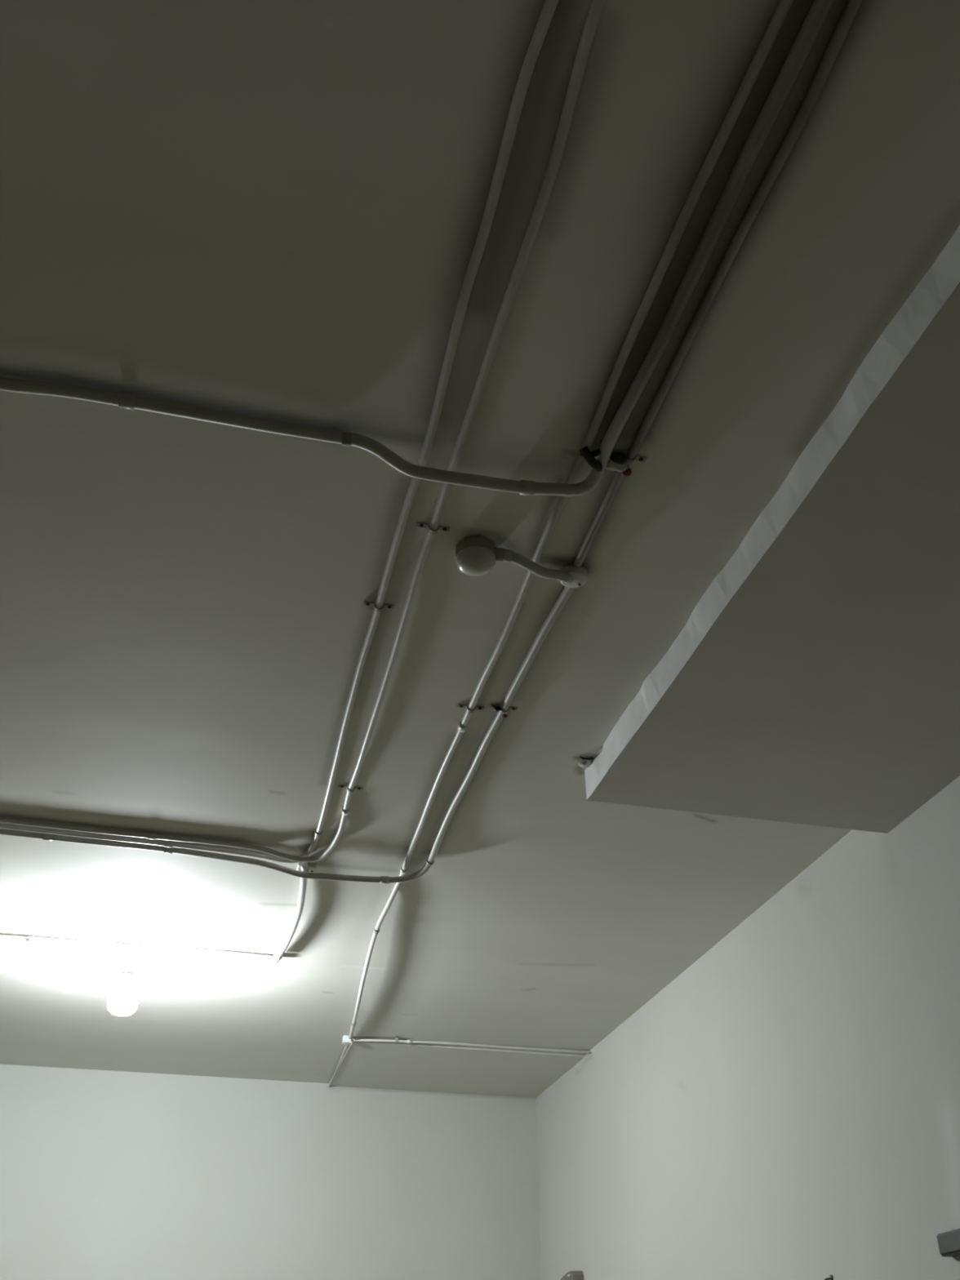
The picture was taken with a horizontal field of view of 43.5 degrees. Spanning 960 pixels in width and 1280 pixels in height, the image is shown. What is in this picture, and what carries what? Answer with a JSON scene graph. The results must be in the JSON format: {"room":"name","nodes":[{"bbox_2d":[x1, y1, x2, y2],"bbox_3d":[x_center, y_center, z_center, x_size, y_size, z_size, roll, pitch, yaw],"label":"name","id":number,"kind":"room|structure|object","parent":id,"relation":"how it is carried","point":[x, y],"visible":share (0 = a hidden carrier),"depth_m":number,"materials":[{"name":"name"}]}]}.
{"room":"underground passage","nodes":[
{"label":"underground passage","id":0,"kind":"room"},
{"bbox_2d":[0,1064,540,1279],"bbox_3d":[-1.809,3.413,5.087,4.292,3.150,0.150,8,-34,-11],"label":"wall","id":1,"kind":"structure","parent":0,"point":[105,1175],"depth_m":5.77,"materials":[{"name":"paint"}]},
{"bbox_2d":[328,1041,585,1097],"bbox_3d":[-0.136,2.096,5.854,1.095,0.012,0.840,8,-34,-11],"label":"ceiling","id":2,"kind":"structure","parent":1,"relation":"attached to","point":[367,1064],"depth_m":5.79,"materials":[{"name":"paint"}]},
{"bbox_2d":[0,0,959,1083],"bbox_3d":[-0.735,-0.355,2.311,4.292,0.150,8.905,8,-34,-11],"label":"ceiling","id":3,"kind":"structure","parent":0,"point":[273,210],"depth_m":2.20,"materials":[{"name":"paint"}]},
{"bbox_2d":[106,942,142,1015],"bbox_3d":[-1.270,1.222,4.322,0.104,0.250,0.104,8,-34,-11],"label":"bulb","id":4,"kind":"object","parent":3,"relation":"hanging from","point":[124,993],"visible":0.99,"depth_m":4.26,"materials":[{"name":"white glass"}]},
{"bbox_2d":[106,980,139,1015],"bbox_3d":[-1.270,1.279,4.284,0.104,0.111,0.104,8,-34,-11],"label":"diffuser","id":5,"kind":"object","parent":4,"relation":"attached to","point":[123,995],"depth_m":4.25,"materials":[{"name":"white plastic"}]},
{"bbox_2d":[0,933,266,959],"bbox_3d":[-1.316,1.104,4.351,1.122,0.019,0.022,8,-34,-11],"label":"conduit","id":6,"kind":"object","parent":3,"relation":"attached to","point":[28,938],"visible":1,"depth_m":4.35,"materials":[{"name":"grey metal"}]},
{"bbox_2d":[264,954,282,962],"bbox_3d":[-0.764,1.175,4.452,0.063,0.028,0.052,8,-34,-11],"label":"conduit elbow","id":7,"kind":"object","parent":3,"relation":"attached to","point":[268,957],"visible":0.84,"depth_m":4.45,"materials":[{"name":"grey metal"}]},
{"bbox_2d":[0,0,558,862],"bbox_3d":[-0.696,-0.132,2.494,1.050,0.026,2.821,8,-34,-11],"label":"conduit","id":8,"kind":"object","parent":3,"relation":"attached to","point":[548,8],"visible":0.98,"depth_m":2.12,"materials":[{"name":"grey metal"}]},
{"bbox_2d":[0,586,574,884],"bbox_3d":[-0.666,0.240,3.032,1.427,0.050,1.642,8,-34,-11],"label":"conduit","id":9,"kind":"object","parent":3,"relation":"attached to","point":[502,710],"visible":0.99,"depth_m":3.56,"materials":[{"name":"white plastic"}]},
{"bbox_2d":[275,862,308,959],"bbox_3d":[-0.633,0.935,4.079,0.048,0.037,0.863,8,-34,-11],"label":"conduit","id":10,"kind":"object","parent":3,"relation":"attached to","point":[303,885],"visible":0.95,"depth_m":4.02,"materials":[{"name":"grey metal"}]},
{"bbox_2d":[0,0,604,862],"bbox_3d":[-0.651,-0.141,2.469,1.117,0.039,2.772,8,-34,-11],"label":"conduit","id":11,"kind":"object","parent":3,"relation":"attached to","point":[597,6],"visible":0.99,"depth_m":2.15,"materials":[{"name":"grey metal"}]},
{"bbox_2d":[296,862,315,872],"bbox_3d":[-0.544,0.714,3.767,0.056,0.016,0.060,8,-34,-11],"label":"junction box","id":12,"kind":"object","parent":3,"relation":"attached to","point":[311,867],"visible":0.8,"depth_m":3.75,"materials":[{"name":"white plastic"}]},
{"bbox_2d":[328,1044,347,1087],"bbox_3d":[-0.681,2.042,5.756,0.010,0.009,0.811,7,-34,-10],"label":"conduit","id":13,"kind":"object","parent":3,"relation":"attached to","point":[345,1047],"visible":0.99,"depth_m":5.72,"materials":[{"name":"grey metal"}]},
{"bbox_2d":[342,1035,351,1044],"bbox_3d":[-0.593,1.783,5.362,0.038,0.030,0.040,8,-34,-11],"label":"junction box","id":14,"kind":"object","parent":3,"relation":"attached to","point":[346,1041],"visible":0.86,"depth_m":5.35,"materials":[{"name":"white plastic"}]},
{"bbox_2d":[0,0,834,496],"bbox_3d":[-0.219,-0.609,1.736,1.139,0.059,1.001,8,-34,-11],"label":"conduit","id":15,"kind":"object","parent":3,"relation":"attached to","point":[815,19],"visible":1,"depth_m":2.04,"materials":[{"name":"grey metal"}]},
{"bbox_2d":[351,1035,591,1053],"bbox_3d":[-0.027,1.826,5.433,1.100,0.024,0.064,6,-34,-9],"label":"conduit","id":16,"kind":"object","parent":3,"relation":"attached to","point":[396,1041],"visible":1,"depth_m":5.42,"materials":[{"name":"grey metal"}]},
{"bbox_2d":[455,535,504,576],"bbox_3d":[-0.003,-0.163,2.413,0.095,0.058,0.084,8,-34,-11],"label":"ceiling lamp","id":17,"kind":"object","parent":3,"relation":"attached to","point":[477,555],"visible":1,"depth_m":2.39,"materials":[{"name":"plastic"}]},
{"bbox_2d":[502,548,573,584],"bbox_3d":[0.111,-0.148,2.438,0.186,0.036,0.037,17,-37,-24],"label":"conduit","id":18,"kind":"object","parent":3,"relation":"attached to","point":[510,556],"visible":1,"depth_m":2.42,"materials":[{"name":"grey metal"}]},
{"bbox_2d":[348,0,793,1039],"bbox_3d":[-0.125,0.467,3.385,0.088,0.042,4.770,7,-34,-10],"label":"conduit","id":19,"kind":"object","parent":3,"relation":"attached to","point":[783,7],"visible":0.98,"depth_m":2.01,"materials":[{"name":"grey metal"}]},
{"bbox_2d":[560,564,587,587],"bbox_3d":[0.194,-0.130,2.494,0.058,0.022,0.058,8,-34,-11],"label":"junction box","id":20,"kind":"object","parent":3,"relation":"attached to","point":[580,574],"visible":0.8,"depth_m":2.48,"materials":[{"name":"grey metal"}]},
{"bbox_2d":[578,756,593,768],"bbox_3d":[0.281,0.322,3.187,0.039,0.018,0.064,-1,-34,2],"label":"wall anchor","id":21,"kind":"object","parent":3,"relation":"attached to","point":[586,762],"visible":1,"depth_m":3.19,"materials":[{"name":"paint"}]},
{"bbox_2d":[573,0,862,567],"bbox_3d":[0.337,-0.488,1.955,0.078,0.030,1.251,8,-34,-11],"label":"conduit","id":22,"kind":"object","parent":3,"relation":"attached to","point":[620,462],"visible":1,"depth_m":1.83,"materials":[{"name":"metal"}]},
{"bbox_2d":[536,775,959,1279],"bbox_3d":[1.405,1.309,1.924,0.150,3.150,9.055,8,-34,-11],"label":"wall","id":23,"kind":"structure","parent":0,"point":[787,1106],"depth_m":3.70,"materials":[{"name":"paint"}]},
{"bbox_2d":[560,1271,583,1279],"bbox_3d":[0.393,2.888,5.324,0.060,0.155,0.270,8,-34,-11],"label":"wall cover","id":24,"kind":"structure","parent":23,"relation":"attached to","point":[571,1275],"depth_m":5.26,"materials":[{"name":"beige plastic"}]},
{"bbox_2d":[584,225,959,833],"bbox_3d":[1.346,-0.991,1.141,0.897,0.090,5.342,8,-34,-11],"label":"soffit","id":25,"kind":"object","parent":23,"relation":"attached to","point":[815,680],"depth_m":2.56,"materials":[{"name":"paint"}]},
{"bbox_2d":[824,1275,833,1279],"bbox_3d":[0.964,1.779,3.330,0.031,0.040,0.014,8,-34,-11],"label":"wall hook","id":26,"kind":"object","parent":23,"relation":"attached to","point":[831,1277],"visible":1,"depth_m":3.33,"materials":[{"name":"grey metal"}]},
{"bbox_2d":[936,1228,959,1257],"bbox_3d":[1.119,1.404,2.808,0.034,0.049,0.135,8,-34,-11],"label":"switch box","id":27,"kind":"object","parent":23,"relation":"attached to","point":[948,1242],"visible":1,"depth_m":2.82,"materials":[{"name":"grey metal"}]}
]}

